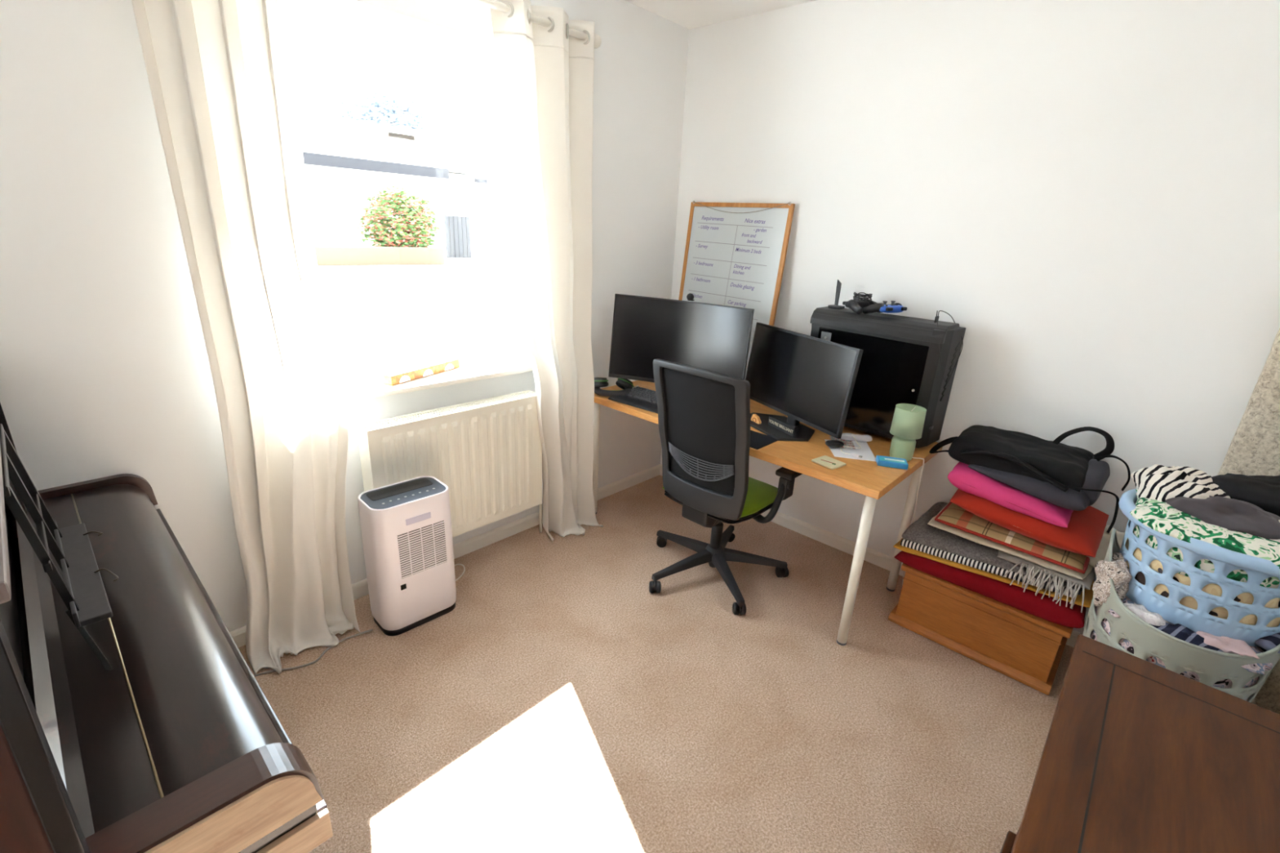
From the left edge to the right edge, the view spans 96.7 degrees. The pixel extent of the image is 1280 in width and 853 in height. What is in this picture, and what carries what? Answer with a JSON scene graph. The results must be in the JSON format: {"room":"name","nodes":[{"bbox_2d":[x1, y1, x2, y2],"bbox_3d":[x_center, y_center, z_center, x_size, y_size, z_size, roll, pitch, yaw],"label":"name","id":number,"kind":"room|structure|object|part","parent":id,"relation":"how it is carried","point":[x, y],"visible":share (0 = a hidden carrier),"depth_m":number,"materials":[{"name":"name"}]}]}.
{"room":"home office","nodes":[
{"label":"home office","id":0,"kind":"room"},
{"bbox_2d":[0,0,689,631],"bbox_3d":[-1.024,-0.602,2.445,0.280,2.630,3.500,20,25,39],"label":"wall","id":1,"kind":"structure","parent":0,"point":[105,369],"depth_m":1.77,"materials":[{"name":"paint"}]},
{"bbox_2d":[288,0,533,402],"bbox_3d":[-1.010,-0.851,2.364,0.375,1.415,1.190,20,25,39],"label":"window","id":2,"kind":"structure","parent":1,"relation":"in","point":[362,382],"depth_m":2.41,"materials":[{"name":"white plastic"}]},
{"bbox_3d":[-0.963,-1.165,2.282,0.033,0.018,0.110,20,25,39],"label":"handle","id":3,"kind":"part","parent":2,"relation":"part of","materials":[{"name":"silver metal"}]},
{"bbox_2d":[381,357,459,386],"bbox_3d":[-0.981,-0.253,2.573,0.060,0.044,0.410,11,21,22],"label":"patterned box","id":4,"kind":"object","parent":2,"relation":"on","point":[402,375],"visible":1,"depth_m":2.52,"materials":[{"name":"yellow cardboard"}]},
{"bbox_2d":[399,375,410,382],"bbox_3d":[-1.012,-0.206,2.447,0.002,0.027,0.060,11,21,22],"label":"print","id":5,"kind":"object","parent":4,"relation":"attached to","point":[402,379],"depth_m":2.44},
{"bbox_2d":[422,368,433,376],"bbox_3d":[-0.955,-0.244,2.563,0.002,0.027,0.060,11,21,22],"label":"print","id":6,"kind":"object","parent":4,"relation":"attached to","point":[427,372],"depth_m":2.56},
{"bbox_2d":[444,364,453,370],"bbox_3d":[-0.899,-0.282,2.680,0.002,0.027,0.060,11,21,22],"label":"print","id":7,"kind":"object","parent":4,"relation":"attached to","point":[448,366],"depth_m":2.68},
{"bbox_3d":[-0.985,-0.203,2.533,0.215,0.024,1.190,20,25,39],"label":"sill","id":8,"kind":"part","parent":2,"relation":"part of","materials":[{"name":"white paint"}]},
{"bbox_2d":[229,464,661,647],"bbox_3d":[-0.981,0.641,2.775,0.014,0.073,3.300,20,25,39],"label":"baseboard","id":9,"kind":"structure","parent":1,"relation":"attached to","point":[360,588],"depth_m":3.03,"materials":[{"name":"white paint"}]},
{"bbox_2d":[356,390,542,537],"bbox_3d":[-0.831,0.289,2.696,0.148,0.805,0.882,20,25,39],"label":"radiator","id":10,"kind":"object","parent":1,"relation":"attached to","point":[487,452],"visible":0.82,"depth_m":2.61,"materials":[{"name":"metal"}]},
{"bbox_3d":[-1.111,0.279,2.342,0.102,0.579,0.006,20,25,39],"label":"panel","id":11,"kind":"part","parent":10,"relation":"part of","materials":[{"name":"metal"}]},
{"bbox_2d":[356,390,536,432],"bbox_3d":[-0.811,-0.079,2.542,0.102,0.008,0.842,20,25,39],"label":"grille","id":12,"kind":"object","parent":10,"relation":"attached to","point":[434,415],"depth_m":2.48,"materials":[{"name":"metal"}]},
{"bbox_3d":[-0.539,0.103,2.931,0.102,0.579,0.006,20,25,39],"label":"panel","id":13,"kind":"part","parent":10,"relation":"part of","materials":[{"name":"metal"}]},
{"bbox_2d":[471,0,601,48],"bbox_3d":[-0.827,-1.556,1.958,0.127,0.054,1.819,20,25,39],"label":"curtain rod","id":14,"kind":"object","parent":1,"relation":"attached to","point":[494,4],"visible":0.65,"depth_m":2.33,"materials":[{"name":"white paint"}]},
{"bbox_2d":[131,0,360,674],"bbox_3d":[-1.221,-0.311,1.857,0.221,2.440,0.463,18,24,36],"label":"curtain","id":15,"kind":"object","parent":14,"relation":"hanging from","point":[221,73],"visible":1,"depth_m":1.86,"materials":[{"name":"beige fabric"}]},
{"bbox_2d":[488,0,603,541],"bbox_3d":[-0.406,-0.560,2.693,0.249,2.440,0.507,20,25,39],"label":"curtain","id":16,"kind":"object","parent":14,"relation":"hanging from","point":[544,75],"visible":0.95,"depth_m":2.61,"materials":[{"name":"beige fabric"}]},
{"bbox_2d":[317,254,492,327],"bbox_3d":[-5.410,-3.907,15.191,6.300,0.900,70.000,20,25,39],"label":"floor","id":17,"kind":"structure","parent":0,"point":[353,305],"depth_m":11.78,"materials":[{"name":"white"}]},
{"bbox_2d":[314,245,444,266],"bbox_3d":[-8.091,-3.435,11.450,0.250,0.410,8.900,20,25,39],"label":"wall","id":18,"kind":"structure","parent":17,"relation":"on","point":[326,255],"depth_m":13.30,"materials":[{"name":"brick"}]},
{"bbox_2d":[354,184,440,247],"bbox_3d":[-6.126,-5.188,14.587,2.082,1.867,2.037,15,23,31],"label":"flowering bush","id":19,"kind":"object","parent":17,"relation":"on","point":[413,231],"visible":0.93,"depth_m":14.13,"materials":[{"name":"green plant"}]},
{"bbox_2d":[444,208,479,257],"bbox_3d":[-5.388,-5.864,17.221,0.150,1.450,1.100,20,25,39],"label":"fence","id":20,"kind":"object","parent":17,"relation":"on","point":[457,228],"visible":1,"depth_m":17.23,"materials":[{"name":"white wood"}]},
{"bbox_3d":[-5.064,-5.964,17.555,0.150,1.450,0.150,20,25,39],"label":"post","id":21,"kind":"part","parent":20,"relation":"part of","materials":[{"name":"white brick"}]},
{"bbox_2d":[331,314,493,367],"bbox_3d":[-18.762,-10.348,33.350,69.710,0.300,100.000,20,25,39],"label":"floor","id":22,"kind":"structure","parent":0,"point":[369,344],"depth_m":10.01,"materials":[{"name":"concrete"}]},
{"bbox_2d":[324,82,441,134],"bbox_3d":[-14.645,-14.834,32.927,6.027,8.852,5.968,20,25,39],"label":"street tree","id":23,"kind":"object","parent":22,"relation":"on","point":[386,105],"visible":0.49,"depth_m":30.90,"materials":[{"name":"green plant"}]},
{"bbox_2d":[302,146,489,254],"bbox_3d":[-7.981,-8.408,22.042,9.550,4.600,30.600,20,25,39],"label":"house","id":24,"kind":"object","parent":22,"relation":"on","point":[338,182],"visible":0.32,"depth_m":16.26,"materials":[{"name":"tile"}]},
{"bbox_3d":[-9.344,-5.357,14.942,0.030,1.400,1.800,20,25,39],"label":"frame","id":25,"kind":"part","parent":24,"relation":"part of","materials":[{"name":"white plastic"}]},
{"bbox_3d":[-5.805,-7.464,21.496,0.030,1.400,1.500,20,25,39],"label":"frame","id":26,"kind":"part","parent":24,"relation":"part of","materials":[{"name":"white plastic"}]},
{"bbox_2d":[238,475,1073,852],"bbox_3d":[0.083,1.113,1.883,3.500,0.120,3.500,20,25,39],"label":"floor","id":27,"kind":"structure","parent":0,"point":[562,704],"depth_m":2.00,"materials":[{"name":"beige carpet"}]},
{"bbox_2d":[0,402,333,852],"bbox_3d":[-1.290,0.567,1.224,1.474,1.206,0.645,20,25,39],"label":"upright piano","id":28,"kind":"object","parent":27,"relation":"on","point":[133,719],"visible":1,"depth_m":0.99,"materials":[{"name":"brown wood"}]},
{"bbox_3d":[-1.179,0.056,1.048,0.400,0.018,0.014,20,25,39],"label":"desk rail","id":29,"kind":"part","parent":28,"relation":"part of","materials":[{"name":"black wood"}]},
{"bbox_3d":[-1.357,0.035,0.948,1.448,0.026,0.389,20,25,39],"label":"lid","id":30,"kind":"part","parent":28,"relation":"part of","materials":[{"name":"black wood"}]},
{"bbox_3d":[-1.381,0.310,1.022,1.410,0.495,0.305,20,25,39],"label":"panel","id":31,"kind":"part","parent":28,"relation":"part of","materials":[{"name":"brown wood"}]},
{"bbox_3d":[-1.173,0.194,1.112,0.400,0.016,0.010,20,25,39],"label":"desk rail","id":32,"kind":"part","parent":28,"relation":"part of","materials":[{"name":"black wood"}]},
{"bbox_3d":[-1.156,0.406,1.354,1.366,0.093,0.170,20,25,39],"label":"keyboard lid","id":33,"kind":"part","parent":28,"relation":"part of","materials":[{"name":"brown wood"}]},
{"bbox_2d":[253,629,373,676],"bbox_3d":[-1.268,0.881,2.136,0.518,0.013,0.068,-14,26,-41],"label":"power cord","id":34,"kind":"object","parent":27,"relation":"on","point":[369,630],"visible":0.84,"depth_m":2.14,"materials":[{"name":"white plastic"}]},
{"bbox_2d":[357,475,456,635],"bbox_3d":[-0.948,0.528,2.349,0.209,0.571,0.320,21,26,41],"label":"dehumidifier","id":35,"kind":"object","parent":27,"relation":"on","point":[406,531],"visible":1,"depth_m":2.26,"materials":[{"name":"white plastic"}]},
{"bbox_2d":[366,478,432,500],"bbox_3d":[-0.960,0.252,2.280,0.075,0.005,0.245,21,26,41],"label":"control panel","id":36,"kind":"object","parent":35,"relation":"attached to","point":[405,487],"depth_m":2.27,"materials":[{"name":"black plastic"}]},
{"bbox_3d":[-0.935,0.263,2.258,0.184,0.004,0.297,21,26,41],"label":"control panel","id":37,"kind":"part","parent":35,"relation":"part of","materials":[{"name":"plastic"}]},
{"bbox_2d":[454,564,465,581],"bbox_3d":[-0.887,0.706,2.697,0.084,0.010,0.192,6,20,9],"label":"cable loop","id":38,"kind":"object","parent":27,"relation":"on","point":[455,564],"visible":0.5,"depth_m":2.74,"materials":[{"name":"white plastic"}]},
{"bbox_2d":[648,358,802,614],"bbox_3d":[0.365,0.210,2.670,0.692,1.091,0.713,20,25,39],"label":"office chair","id":39,"kind":"object","parent":27,"relation":"on","point":[704,415],"visible":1,"depth_m":2.44,"materials":[{"name":"grey plastic"}]},
{"bbox_3d":[0.240,0.022,2.387,0.405,0.526,0.087,20,25,39],"label":"panel","id":40,"kind":"part","parent":39,"relation":"part of","materials":[{"name":"black fabric"}]},
{"bbox_3d":[0.236,0.055,2.398,0.483,0.634,0.122,20,25,39],"label":"frame","id":41,"kind":"part","parent":39,"relation":"part of","materials":[{"name":"plastic"}]},
{"bbox_3d":[0.400,0.299,2.714,0.470,0.053,0.470,20,25,39],"label":"seat","id":42,"kind":"part","parent":39,"relation":"part of","materials":[{"name":"green fabric"}]},
{"bbox_3d":[0.549,0.304,2.568,0.208,0.226,0.142,20,25,39],"label":"armrest","id":43,"kind":"part","parent":39,"relation":"part of","materials":[{"name":"black plastic"}]},
{"bbox_3d":[0.660,0.257,2.507,0.018,0.037,0.038,20,25,39],"label":"adjuster knob","id":44,"kind":"part","parent":39,"relation":"part of","materials":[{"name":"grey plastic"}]},
{"bbox_2d":[592,380,942,645],"bbox_3d":[0.525,0.292,2.999,1.639,0.734,0.763,20,25,39],"label":"desk","id":45,"kind":"object","parent":27,"relation":"on","point":[866,477],"visible":0.56,"depth_m":2.40,"materials":[{"name":"brown wood"}]},
{"bbox_3d":[-0.256,0.179,3.247,0.041,0.690,0.041,20,25,39],"label":"leg","id":46,"kind":"part","parent":45,"relation":"part of","materials":[{"name":"white metal"}]},
{"bbox_2d":[594,377,634,396],"bbox_3d":[-0.108,-0.225,3.123,0.324,0.092,0.169,-4,21,-20],"label":"headset","id":47,"kind":"object","parent":45,"relation":"on","point":[626,384],"visible":0.88,"depth_m":3.07,"materials":[{"name":"black plastic"}]},
{"bbox_2d":[594,377,608,386],"bbox_3d":[-0.222,-0.242,3.110,0.104,0.062,0.103,20,25,39],"label":"ear cup","id":48,"kind":"object","parent":47,"relation":"on","point":[598,381],"depth_m":3.07,"materials":[{"name":"grey plastic"}]},
{"bbox_2d":[615,377,633,389],"bbox_3d":[-0.085,-0.235,3.162,0.101,0.085,0.096,20,25,39],"label":"ear cup","id":49,"kind":"object","parent":47,"relation":"on","point":[624,384],"depth_m":3.13,"materials":[{"name":"grey plastic"}]},
{"bbox_2d":[608,385,657,413],"bbox_3d":[0.079,-0.136,2.991,0.446,0.033,0.253,18,24,35],"label":"keyboard","id":50,"kind":"object","parent":45,"relation":"on","point":[640,397],"visible":0.52,"depth_m":3.00,"materials":[{"name":"black plastic"}]},
{"bbox_2d":[608,293,754,382],"bbox_3d":[0.217,-0.391,2.978,0.751,0.536,0.212,13,21,25],"label":"monitor","id":51,"kind":"object","parent":45,"relation":"on","point":[716,338],"visible":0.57,"depth_m":2.96,"materials":[{"name":"black plastic"}]},
{"bbox_2d":[686,293,694,301],"bbox_3d":[0.257,-0.658,2.890,0.038,0.038,0.044,13,21,25],"label":"webcam","id":52,"kind":"object","parent":51,"relation":"on","point":[690,296],"visible":1,"depth_m":2.88,"materials":[{"name":"black plastic"}]},
{"bbox_2d":[678,200,795,379],"bbox_3d":[0.480,-0.717,3.198,0.652,1.030,0.111,20,25,39],"label":"whiteboard","id":53,"kind":"object","parent":45,"relation":"on","point":[735,255],"visible":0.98,"depth_m":3.11,"materials":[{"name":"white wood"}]},
{"bbox_3d":[0.480,-0.713,3.199,0.652,1.022,0.111,20,25,39],"label":"wooden frame","id":54,"kind":"part","parent":53,"relation":"part of","materials":[{"name":"brown wood"}]},
{"bbox_2d":[750,430,777,449],"bbox_3d":[0.383,0.013,2.660,0.505,0.003,0.190,20,25,39],"label":"mat","id":55,"kind":"object","parent":45,"relation":"on","point":[757,440],"visible":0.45,"depth_m":2.54,"materials":[{"name":"black fabric"}]},
{"bbox_2d":[745,322,863,441],"bbox_3d":[0.677,-0.205,2.654,0.250,0.447,0.685,-7,21,-26],"label":"monitor","id":56,"kind":"object","parent":45,"relation":"on","point":[810,380],"visible":0.9,"depth_m":2.61,"materials":[{"name":"black plastic"}]},
{"bbox_2d":[751,413,761,424],"bbox_3d":[0.561,-0.033,2.750,0.018,0.047,0.062,-7,22,-26],"label":"wooden ornament","id":57,"kind":"object","parent":56,"relation":"on","point":[755,418],"visible":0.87,"depth_m":2.74,"materials":[{"name":"brown wood"}]},
{"bbox_2d":[768,415,797,436],"bbox_3d":[0.664,-0.003,2.650,0.023,0.044,0.180,-7,21,-26],"label":"word sign","id":58,"kind":"object","parent":56,"relation":"on","point":[785,427],"visible":1,"depth_m":2.63,"materials":[{"name":"black plastic"}]},
{"bbox_3d":[0.748,-0.124,2.722,0.030,0.256,0.060,-7,21,-26],"label":"stand post","id":59,"kind":"part","parent":56,"relation":"part of","materials":[{"name":"black plastic"}]},
{"bbox_2d":[811,455,846,470],"bbox_3d":[0.771,0.146,2.326,0.094,0.010,0.104,-11,24,-36],"label":"coaster","id":60,"kind":"object","parent":45,"relation":"on","point":[826,461],"visible":1,"depth_m":2.31,"materials":[{"name":"beige tile"}]},
{"bbox_2d":[824,439,875,461],"bbox_3d":[0.920,0.098,2.501,0.188,0.001,0.244,6,20,9],"label":"paper sheet","id":61,"kind":"object","parent":45,"relation":"on","point":[865,451],"visible":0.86,"depth_m":2.46,"materials":[{"name":"white paper"}]},
{"bbox_2d":[825,440,844,447],"bbox_3d":[0.855,0.075,2.498,0.080,0.028,0.052,0,19,-8],"label":"mouse","id":62,"kind":"object","parent":61,"relation":"on","point":[832,443],"visible":1,"depth_m":2.48,"materials":[{"name":"black plastic"}]},
{"bbox_2d":[829,435,855,448],"bbox_3d":[0.911,0.072,2.563,0.094,0.004,0.131,6,20,9],"label":"magazine","id":63,"kind":"object","parent":61,"relation":"on","point":[846,442],"visible":0.5,"depth_m":2.56,"materials":[{"name":"white paper"}]},
{"bbox_2d":[840,433,862,457],"bbox_3d":[0.927,0.080,2.496,0.088,0.034,0.217,9,20,16],"label":"cable","id":64,"kind":"object","parent":61,"relation":"on","point":[860,447],"visible":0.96,"depth_m":2.44,"materials":[{"name":"white plastic"}]},
{"bbox_2d":[840,432,871,441],"bbox_3d":[0.982,0.049,2.589,0.146,0.030,0.034,5,19,5],"label":"crumpled paper","id":65,"kind":"object","parent":45,"relation":"on","point":[846,436],"visible":0.92,"depth_m":2.58,"materials":[{"name":"white paper"}]},
{"bbox_3d":[0.866,0.578,2.281,0.041,0.690,0.041,20,25,39],"label":"leg","id":66,"kind":"part","parent":45,"relation":"part of","materials":[{"name":"white metal"}]},
{"bbox_2d":[809,306,965,448],"bbox_3d":[1.107,-0.265,2.655,0.635,0.602,0.219,20,25,39],"label":"computer tower","id":67,"kind":"object","parent":45,"relation":"on","point":[908,360],"visible":0.77,"depth_m":2.52,"materials":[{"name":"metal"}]},
{"bbox_2d":[827,279,844,309],"bbox_3d":[0.952,-0.635,2.727,0.065,0.134,0.052,20,25,39],"label":"antenna","id":68,"kind":"object","parent":67,"relation":"on","point":[835,305],"visible":1,"depth_m":2.73,"materials":[{"name":"black plastic"}]},
{"bbox_3d":[0.948,-0.640,2.728,0.020,0.124,0.010,20,25,39],"label":"antenna blade","id":69,"kind":"part","parent":68,"relation":"part of","materials":[{"name":"black plastic"}]},
{"bbox_2d":[842,297,879,314],"bbox_3d":[1.020,-0.559,2.618,0.182,0.065,0.122,-9,23,-31],"label":"game controller","id":70,"kind":"object","parent":67,"relation":"on","point":[856,305],"visible":0.71,"depth_m":2.59,"materials":[{"name":"black plastic"}]},
{"bbox_2d":[853,292,874,303],"bbox_3d":[1.045,-0.580,2.638,0.137,0.079,0.091,-1,20,-12],"label":"coiled cable","id":71,"kind":"object","parent":70,"relation":"on","point":[859,295],"visible":0.98,"depth_m":2.60,"materials":[{"name":"black plastic"}]},
{"bbox_3d":[1.027,-0.206,2.612,0.502,0.429,0.010,20,25,39],"label":"glass","id":72,"kind":"part","parent":67,"relation":"part of","materials":[{"name":"black glass"}]},
{"bbox_2d":[862,300,906,314],"bbox_3d":[1.109,-0.533,2.558,0.182,0.065,0.122,-7,22,-26],"label":"game controller","id":73,"kind":"object","parent":67,"relation":"on","point":[894,307],"visible":1,"depth_m":2.52,"materials":[{"name":"blue plastic"}]},
{"bbox_3d":[1.301,-0.170,2.498,0.072,0.520,0.215,20,25,39],"label":"panel","id":74,"kind":"part","parent":67,"relation":"part of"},
{"bbox_2d":[875,455,908,469],"bbox_3d":[1.037,0.147,2.343,0.116,0.025,0.068,8,20,13],"label":"packet","id":75,"kind":"object","parent":45,"relation":"on","point":[885,461],"visible":1,"depth_m":2.32,"materials":[{"name":"blue plastic"}]},
{"bbox_3d":[1.035,0.139,2.332,0.100,0.001,0.040,8,20,13],"label":"turquoise panel","id":76,"kind":"part","parent":75,"relation":"part of","materials":[{"name":"blue plastic"}]},
{"bbox_3d":[1.044,0.138,2.334,0.076,0.001,0.016,8,20,13],"label":"white panel","id":77,"kind":"part","parent":75,"relation":"part of","materials":[{"name":"plastic"}]},
{"bbox_3d":[1.243,0.463,2.665,0.041,0.690,0.041,20,25,39],"label":"leg","id":78,"kind":"part","parent":45,"relation":"part of","materials":[{"name":"white metal"}]},
{"bbox_2d":[889,403,926,585],"bbox_3d":[1.176,0.368,2.528,0.283,0.950,0.124,-1,20,-13],"label":"table lamp","id":79,"kind":"object","parent":45,"relation":"on","point":[908,421],"visible":0.91,"depth_m":2.36,"materials":[{"name":"green ceramic"}]},
{"bbox_3d":[1.119,-0.022,2.373,0.122,0.117,0.122,20,25,39],"label":"lamp shade","id":80,"kind":"part","parent":79,"relation":"part of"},
{"bbox_3d":[1.228,0.468,2.578,0.194,0.733,0.050,-10,23,-32],"label":"lamp cord","id":81,"kind":"part","parent":79,"relation":"part of","materials":[{"name":"white plastic"}]},
{"bbox_2d":[888,563,1073,695],"bbox_3d":[1.481,0.765,2.455,0.610,0.292,0.417,20,25,39],"label":"box","id":82,"kind":"object","parent":27,"relation":"on","point":[1026,648],"visible":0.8,"depth_m":2.30,"materials":[{"name":"orange wood"}]},
{"bbox_3d":[1.360,0.738,2.304,0.576,0.006,0.005,20,25,39],"label":"moulding","id":83,"kind":"part","parent":82,"relation":"part of","materials":[{"name":"orange wood"}]},
{"bbox_3d":[1.491,0.645,2.415,0.607,0.038,0.409,20,25,39],"label":"box lid","id":84,"kind":"part","parent":82,"relation":"part of","materials":[{"name":"orange wood"}]},
{"bbox_2d":[894,551,1085,628],"bbox_3d":[1.477,0.582,2.373,0.659,0.107,0.440,20,25,39],"label":"duvet","id":85,"kind":"object","parent":82,"relation":"on","point":[1013,596],"visible":0.36,"depth_m":2.17,"materials":[{"name":"fabric"}]},
{"bbox_2d":[893,537,1093,608],"bbox_3d":[1.479,0.536,2.372,0.678,0.070,0.417,20,25,39],"label":"throw","id":86,"kind":"object","parent":85,"relation":"on","point":[1088,596],"visible":0.21,"depth_m":2.20,"materials":[{"name":"fabric"}]},
{"bbox_2d":[900,502,1082,597],"bbox_3d":[1.476,0.498,2.365,0.621,0.105,0.413,20,25,39],"label":"blanket","id":87,"kind":"object","parent":86,"relation":"on","point":[921,536],"visible":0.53,"depth_m":2.30,"materials":[{"name":"grey fabric"}]},
{"bbox_2d":[997,550,1095,613],"bbox_3d":[1.571,0.531,2.241,0.362,0.099,0.409,20,25,39],"label":"fringed throw","id":88,"kind":"object","parent":86,"relation":"on","point":[1086,582],"visible":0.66,"depth_m":2.08,"materials":[{"name":"grey fabric"}]},
{"bbox_2d":[927,502,1093,579],"bbox_3d":[1.533,0.434,2.308,0.590,0.054,0.372,20,25,39],"label":"blanket","id":89,"kind":"object","parent":88,"relation":"on","point":[932,522],"visible":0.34,"depth_m":2.19,"materials":[{"name":"fabric"}]},
{"bbox_2d":[933,501,1089,573],"bbox_3d":[1.520,0.399,2.299,0.520,0.072,0.371,20,25,39],"label":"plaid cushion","id":90,"kind":"object","parent":89,"relation":"on","point":[953,515],"visible":0.4,"depth_m":2.20,"materials":[{"name":"beige fabric"}]},
{"bbox_2d":[949,485,1108,557],"bbox_3d":[1.538,0.332,2.270,0.502,0.136,0.352,20,25,39],"label":"cushion","id":91,"kind":"object","parent":90,"relation":"on","point":[1083,535],"visible":0.71,"depth_m":2.13,"materials":[{"name":"fabric"}]},
{"bbox_2d":[947,462,1073,527],"bbox_3d":[1.497,0.233,2.284,0.428,0.119,0.332,20,25,39],"label":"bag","id":92,"kind":"object","parent":91,"relation":"on","point":[962,477],"visible":0.48,"depth_m":2.19,"materials":[{"name":"fabric"}]},
{"bbox_2d":[928,425,1130,533],"bbox_3d":[1.522,0.138,2.257,0.660,0.308,0.366,20,25,39],"label":"backpack","id":93,"kind":"object","parent":92,"relation":"on","point":[1057,473],"visible":1,"depth_m":2.17,"materials":[{"name":"black fabric"}]},
{"bbox_3d":[1.603,0.294,2.032,0.191,0.170,0.050,10,20,18],"label":"dangling cord","id":94,"kind":"part","parent":93,"relation":"part of","materials":[{"name":"black fabric"}]},
{"bbox_3d":[1.691,0.211,2.141,0.274,0.143,0.088,-16,27,-43],"label":"panel","id":95,"kind":"part","parent":93,"relation":"part of","materials":[{"name":"grey fabric"}]},
{"bbox_2d":[1086,524,1124,567],"bbox_3d":[1.758,0.462,2.141,0.127,0.100,0.279,20,25,39],"label":"cloth","id":96,"kind":"object","parent":89,"relation":"on","point":[1100,555],"visible":0.23,"depth_m":2.11,"materials":[{"name":"fabric"}]},
{"bbox_2d":[1000,634,1279,852],"bbox_3d":[0.924,1.049,0.878,0.715,0.750,1.062,20,25,39],"label":"wooden table","id":97,"kind":"object","parent":27,"relation":"on","point":[1139,755],"visible":1,"depth_m":1.01,"materials":[{"name":"brown wood"}]},
{"bbox_2d":[1083,528,1279,702],"bbox_3d":[1.682,0.750,1.833,0.464,0.761,0.546,20,25,39],"label":"laundry basket","id":98,"kind":"object","parent":27,"relation":"on","point":[1178,655],"visible":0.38,"depth_m":1.61,"materials":[{"name":"grey plastic"}]},
{"bbox_2d":[1092,552,1131,606],"bbox_3d":[1.520,0.496,1.833,0.102,0.178,0.188,20,25,39],"label":"patterned blouse","id":99,"kind":"object","parent":98,"relation":"in","point":[1117,569],"visible":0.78,"depth_m":1.78,"materials":[{"name":"beige fabric"}]},
{"bbox_2d":[1124,603,1169,626],"bbox_3d":[1.514,0.584,1.708,0.103,0.090,0.122,-3,20,-17],"label":"blouse","id":100,"kind":"object","parent":98,"relation":"in","point":[1140,611],"visible":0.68,"depth_m":1.68,"materials":[{"name":"white fabric"}]},
{"bbox_2d":[1089,596,1272,700],"bbox_3d":[1.678,0.825,1.859,0.412,0.588,0.492,20,25,39],"label":"floral laundry","id":101,"kind":"object","parent":98,"relation":"in","point":[1259,668],"visible":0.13,"depth_m":1.61,"materials":[{"name":"fabric"}]},
{"bbox_2d":[1148,622,1223,652],"bbox_3d":[1.557,0.613,1.633,0.218,0.072,0.102,20,25,39],"label":"checked shirt","id":102,"kind":"object","parent":101,"relation":"on","point":[1179,631],"visible":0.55,"depth_m":1.61,"materials":[{"name":"blue fabric"}]},
{"bbox_2d":[1195,631,1259,658],"bbox_3d":[1.629,0.618,1.595,0.140,0.069,0.121,20,25,39],"label":"pink knit","id":103,"kind":"object","parent":101,"relation":"on","point":[1228,645],"visible":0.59,"depth_m":1.57,"materials":[{"name":"pink fabric"}]},
{"bbox_2d":[1118,488,1279,646],"bbox_3d":[1.721,0.414,1.716,0.496,0.284,0.496,-4,20,-19],"label":"laundry basket","id":104,"kind":"object","parent":98,"relation":"in","point":[1224,561],"visible":0.66,"depth_m":1.59,"materials":[{"name":"blue plastic"}]},
{"bbox_2d":[1124,537,1279,626],"bbox_3d":[1.719,0.458,1.731,0.399,0.178,0.401,20,25,39],"label":"laundry","id":105,"kind":"object","parent":104,"relation":"in","point":[1215,589],"visible":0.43,"depth_m":1.59,"materials":[{"name":"brown fabric"}]},
{"bbox_2d":[1129,488,1279,588],"bbox_3d":[1.721,0.329,1.678,0.440,0.178,0.454,20,25,39],"label":"patterned cloth","id":106,"kind":"object","parent":104,"relation":"in","point":[1161,517],"visible":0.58,"depth_m":1.58,"materials":[{"name":"white fabric"}]},
{"bbox_2d":[1130,464,1230,502],"bbox_3d":[1.696,0.205,1.786,0.251,0.147,0.295,20,25,39],"label":"clothing","id":107,"kind":"object","parent":106,"relation":"on","point":[1159,482],"visible":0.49,"depth_m":1.75,"materials":[{"name":"fabric"}]},
{"bbox_2d":[1164,495,1279,539],"bbox_3d":[1.688,0.256,1.643,0.234,0.113,0.306,-3,20,-18],"label":"garment","id":108,"kind":"object","parent":106,"relation":"on","point":[1231,514],"visible":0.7,"depth_m":1.59,"materials":[{"name":"grey fabric"}]},
{"bbox_2d":[1211,473,1279,516],"bbox_3d":[1.926,0.242,1.672,0.410,0.170,0.256,20,25,39],"label":"jacket","id":109,"kind":"object","parent":104,"relation":"on","point":[1263,491],"visible":0.6,"depth_m":1.68,"materials":[{"name":"black fabric"}]},
{"bbox_2d":[1254,632,1279,653],"bbox_3d":[1.772,0.592,1.603,0.118,0.080,0.169,20,25,39],"label":"checked sleeve","id":110,"kind":"object","parent":98,"relation":"in","point":[1267,643],"visible":0.28,"depth_m":1.55,"materials":[{"name":"blue fabric"}]},
{"bbox_2d":[1217,328,1279,714],"bbox_3d":[2.213,0.344,1.869,0.523,1.550,0.088,20,25,39],"label":"curtain","id":111,"kind":"object","parent":27,"relation":"on","point":[1254,449],"visible":0.27,"depth_m":1.89,"materials":[{"name":"beige fabric"}]},
{"bbox_2d":[625,0,815,29],"bbox_3d":[0.221,-1.469,0.978,3.500,0.100,3.500,20,25,39],"label":"ceiling","id":112,"kind":"structure","parent":0,"point":[689,14],"depth_m":2.78,"materials":[{"name":"paint"}]},
{"bbox_2d":[660,0,1279,633],"bbox_3d":[1.412,-0.503,2.533,3.220,2.630,0.100,20,25,39],"label":"wall","id":113,"kind":"structure","parent":0,"point":[1089,189],"depth_m":2.25,"materials":[{"name":"paint"}]},
{"bbox_2d":[659,464,1083,648],"bbox_3d":[1.277,0.703,2.943,3.106,0.073,0.014,20,25,39],"label":"baseboard","id":114,"kind":"structure","parent":113,"relation":"attached to","point":[873,557],"depth_m":3.12,"materials":[{"name":"white paint"}]}
]}

